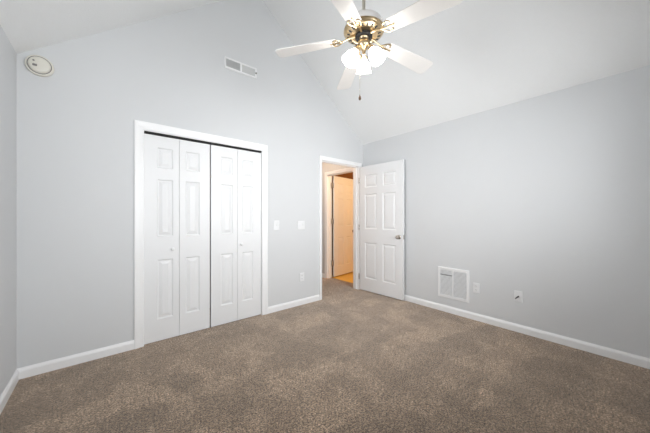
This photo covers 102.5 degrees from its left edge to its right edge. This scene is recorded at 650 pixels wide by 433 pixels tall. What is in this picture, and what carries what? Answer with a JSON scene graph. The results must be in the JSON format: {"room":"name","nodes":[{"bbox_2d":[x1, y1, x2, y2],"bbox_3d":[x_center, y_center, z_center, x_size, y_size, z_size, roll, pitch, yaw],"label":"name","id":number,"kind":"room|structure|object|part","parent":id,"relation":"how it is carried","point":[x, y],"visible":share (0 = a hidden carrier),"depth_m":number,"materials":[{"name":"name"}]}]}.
{"room":"empty bedroom","nodes":[
{"label":"empty bedroom","id":0,"kind":"room"},
{"bbox_2d":[0,25,16,395],"bbox_3d":[-1.227,-0.003,0.589,0.115,2.405,3.380,0,0,-40],"label":"wall","id":1,"kind":"structure","parent":0,"point":[8,56],"depth_m":1.76,"materials":[{"name":"grey paint"}]},
{"bbox_2d":[0,369,18,413],"bbox_3d":[-1.178,1.160,0.630,0.014,0.080,3.380,0,0,-40],"label":"baseboard","id":2,"kind":"structure","parent":1,"relation":"attached to","point":[8,390],"depth_m":1.73,"materials":[{"name":"white paint"}]},
{"bbox_2d":[17,0,362,367],"bbox_3d":[-0.855,-0.762,3.182,4.019,3.925,0.115,0,0,-40],"label":"wall","id":3,"kind":"structure","parent":0,"point":[75,124],"depth_m":2.33,"materials":[{"name":"grey paint"}]},
{"bbox_2d":[24,55,53,76],"bbox_3d":[-2.164,-1.147,1.979,0.154,0.154,0.046,0,0,-40],"label":"smoke detector","id":4,"kind":"object","parent":3,"relation":"attached to","point":[38,65],"visible":1,"depth_m":1.97,"materials":[{"name":"beige plastic"}]},
{"bbox_2d":[17,340,133,379],"bbox_3d":[-1.996,1.160,2.141,0.702,0.080,0.014,0,0,-40],"label":"baseboard","id":5,"kind":"structure","parent":3,"relation":"attached to","point":[40,368],"depth_m":2.10,"materials":[{"name":"white paint"}]},
{"bbox_2d":[144,133,209,344],"bbox_3d":[-1.461,0.210,2.618,0.582,1.968,0.064,0,0,-40],"label":"door","id":6,"kind":"structure","parent":3,"relation":"in","point":[176,171],"depth_m":2.59,"materials":[{"name":"white paint"}]},
{"bbox_2d":[134,120,267,348],"bbox_3d":[-1.254,0.162,2.835,1.332,2.076,0.134,0,0,-40],"label":"trim","id":7,"kind":"structure","parent":3,"relation":"attached to","point":[140,127],"depth_m":2.40,"materials":[{"name":"white paint"}]},
{"bbox_2d":[210,145,260,326],"bbox_3d":[-1.006,0.210,3.000,0.582,1.968,0.064,0,0,-40],"label":"door","id":8,"kind":"structure","parent":3,"relation":"in","point":[235,174],"depth_m":2.98,"materials":[{"name":"white paint"}]},
{"bbox_2d":[224,56,256,78],"bbox_3d":[-0.963,-1.712,3.002,0.384,0.128,0.022,0,0,-40],"label":"air vent","id":9,"kind":"object","parent":3,"relation":"in","point":[231,64],"visible":1,"depth_m":3.00,"materials":[{"name":"white metal"}]},
{"bbox_2d":[274,221,278,229],"bbox_3d":[-0.609,0.112,3.302,0.076,0.120,0.017,0,0,-40],"label":"light switch","id":10,"kind":"object","parent":3,"relation":"attached to","point":[276,223],"visible":1,"depth_m":3.30,"materials":[{"name":"white plastic"}]},
{"bbox_2d":[268,295,319,313],"bbox_3d":[-0.396,1.160,3.483,0.823,0.080,0.014,0,0,-40],"label":"baseboard","id":11,"kind":"structure","parent":3,"relation":"attached to","point":[279,307],"depth_m":3.46,"materials":[{"name":"white paint"}]},
{"bbox_2d":[298,221,304,228],"bbox_3d":[-0.319,0.118,3.546,0.116,0.114,0.017,0,0,-40],"label":"light switch","id":12,"kind":"object","parent":3,"relation":"attached to","point":[301,224],"visible":1,"depth_m":3.55,"materials":[{"name":"white plastic"}]},
{"bbox_2d":[300,273,303,281],"bbox_3d":[-0.313,0.826,3.557,0.072,0.116,0.008,0,0,-40],"label":"wall outlet","id":13,"kind":"object","parent":3,"relation":"attached to","point":[301,274],"visible":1,"depth_m":3.55,"materials":[{"name":"white plastic"}]},
{"bbox_2d":[319,155,361,299],"bbox_3d":[0.215,0.162,4.080,0.895,2.077,0.153,0,0,-40],"label":"trim","id":14,"kind":"structure","parent":3,"relation":"attached to","point":[356,166],"depth_m":4.29,"materials":[{"name":"white paint"}]},
{"bbox_2d":[360,160,403,299],"bbox_3d":[0.832,0.190,3.981,0.131,1.992,0.807,0,0,-43],"label":"door","id":15,"kind":"structure","parent":3,"relation":"in","point":[382,184],"depth_m":3.94,"materials":[{"name":"white paint"}]},
{"bbox_2d":[0,272,649,432],"bbox_3d":[0.303,1.259,3.280,5.919,0.122,5.765,0,0,-40],"label":"floor","id":16,"kind":"structure","parent":0,"point":[349,360],"depth_m":1.89,"materials":[{"name":"beige carpet"}]},
{"bbox_2d":[0,0,649,144],"bbox_3d":[0.268,-1.930,1.844,4.289,1.869,3.610,0,0,-40],"label":"ceiling","id":17,"kind":"structure","parent":0,"point":[485,55],"depth_m":2.47,"materials":[{"name":"white paint"}]},
{"bbox_2d":[275,0,462,99],"bbox_3d":[0.308,-1.758,1.832,1.236,1.873,1.214,0,0,-40],"label":"ceiling fan","id":18,"kind":"object","parent":17,"relation":"hanging from","point":[363,28],"visible":1,"depth_m":1.81,"materials":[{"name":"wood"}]},
{"bbox_3d":[-0.136,-1.232,1.912,0.450,0.006,0.140,-5,10,9],"label":"blade","id":19,"kind":"part","parent":18,"relation":"part of","materials":[{"name":"white wood"}]},
{"bbox_3d":[0.089,-1.232,1.478,0.140,0.006,0.450,12,11,25],"label":"blade","id":20,"kind":"part","parent":18,"relation":"part of","materials":[{"name":"white wood"}]},
{"bbox_3d":[0.207,-1.232,2.260,0.140,0.006,0.450,-11,-3,-10],"label":"blade","id":21,"kind":"part","parent":18,"relation":"part of","materials":[{"name":"white wood"}]},
{"bbox_3d":[0.176,-1.111,1.813,0.118,0.128,0.113,0,0,-40],"label":"lamp shade","id":22,"kind":"part","parent":18,"relation":"part of","materials":[{"name":"white glass"}]},
{"bbox_3d":[0.190,-1.118,1.817,0.060,0.075,0.051,0,0,-40],"label":"bulb","id":23,"kind":"part","parent":18,"relation":"part of","materials":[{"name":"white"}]},
{"bbox_3d":[0.291,-1.111,1.957,0.114,0.128,0.114,0,0,-40],"label":"lamp shade","id":24,"kind":"part","parent":18,"relation":"part of","materials":[{"name":"white glass"}]},
{"bbox_3d":[0.347,-1.118,1.793,0.051,0.075,0.061,0,0,-40],"label":"bulb","id":25,"kind":"part","parent":18,"relation":"part of","materials":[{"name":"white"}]},
{"bbox_3d":[0.358,-1.111,1.786,0.115,0.128,0.118,0,0,-40],"label":"lamp shade","id":26,"kind":"part","parent":18,"relation":"part of","materials":[{"name":"white glass"}]},
{"bbox_3d":[0.645,-1.232,2.041,0.450,0.006,0.140,6,-14,-27],"label":"blade","id":27,"kind":"part","parent":18,"relation":"part of","materials":[{"name":"white wood"}]},
{"bbox_3d":[0.572,-1.232,1.558,0.450,0.006,0.140,8,-6,44],"label":"blade","id":28,"kind":"part","parent":18,"relation":"part of","materials":[{"name":"white wood"}]},
{"bbox_2d":[332,172,352,274],"bbox_3d":[1.284,-0.050,5.311,2.035,2.500,3.915,0,0,-40],"label":"wall","id":29,"kind":"structure","parent":0,"point":[347,175],"depth_m":5.30,"materials":[{"name":"beige paint"}]},
{"bbox_2d":[322,65,649,357],"bbox_3d":[1.307,-0.050,3.642,0.115,2.500,4.800,0,0,-40],"label":"wall","id":30,"kind":"structure","parent":0,"point":[546,197],"depth_m":2.56,"materials":[{"name":"grey paint"}]},
{"bbox_2d":[325,167,352,277],"bbox_3d":[0.314,0.170,4.813,0.137,2.060,0.850,0,0,-40],"label":"trim","id":31,"kind":"structure","parent":30,"relation":"attached to","point":[328,175],"depth_m":5.08,"materials":[{"name":"white paint"}]},
{"bbox_2d":[331,176,352,276],"bbox_3d":[0.408,0.193,5.355,0.097,1.975,0.737,0,0,42],"label":"door","id":32,"kind":"structure","parent":30,"relation":"in","point":[342,221],"depth_m":5.32,"materials":[{"name":"white paint"}]},
{"bbox_2d":[438,266,468,302],"bbox_3d":[1.578,0.830,3.221,0.013,0.380,0.377,0,0,-40],"label":"air vent","id":33,"kind":"object","parent":30,"relation":"in","point":[453,283],"visible":1,"depth_m":3.21,"materials":[{"name":"white metal"}]},
{"bbox_2d":[473,282,479,293],"bbox_3d":[1.750,0.828,3.019,0.008,0.116,0.072,0,0,-40],"label":"wall outlet","id":34,"kind":"object","parent":30,"relation":"attached to","point":[476,286],"visible":1,"depth_m":3.02,"materials":[{"name":"white plastic"}]},
{"bbox_2d":[514,290,522,302],"bbox_3d":[1.987,0.830,2.692,0.064,0.114,0.072,0,0,-40],"label":"outlet","id":35,"kind":"object","parent":30,"relation":"attached to","point":[518,295],"visible":1,"depth_m":2.71,"materials":[{"name":"white plastic"}]},
{"bbox_2d":[404,294,649,368],"bbox_3d":[1.719,1.160,3.051,0.014,0.080,3.364,0,0,-40],"label":"baseboard","id":36,"kind":"structure","parent":30,"relation":"attached to","point":[644,362],"depth_m":2.54,"materials":[{"name":"white paint"}]}
]}

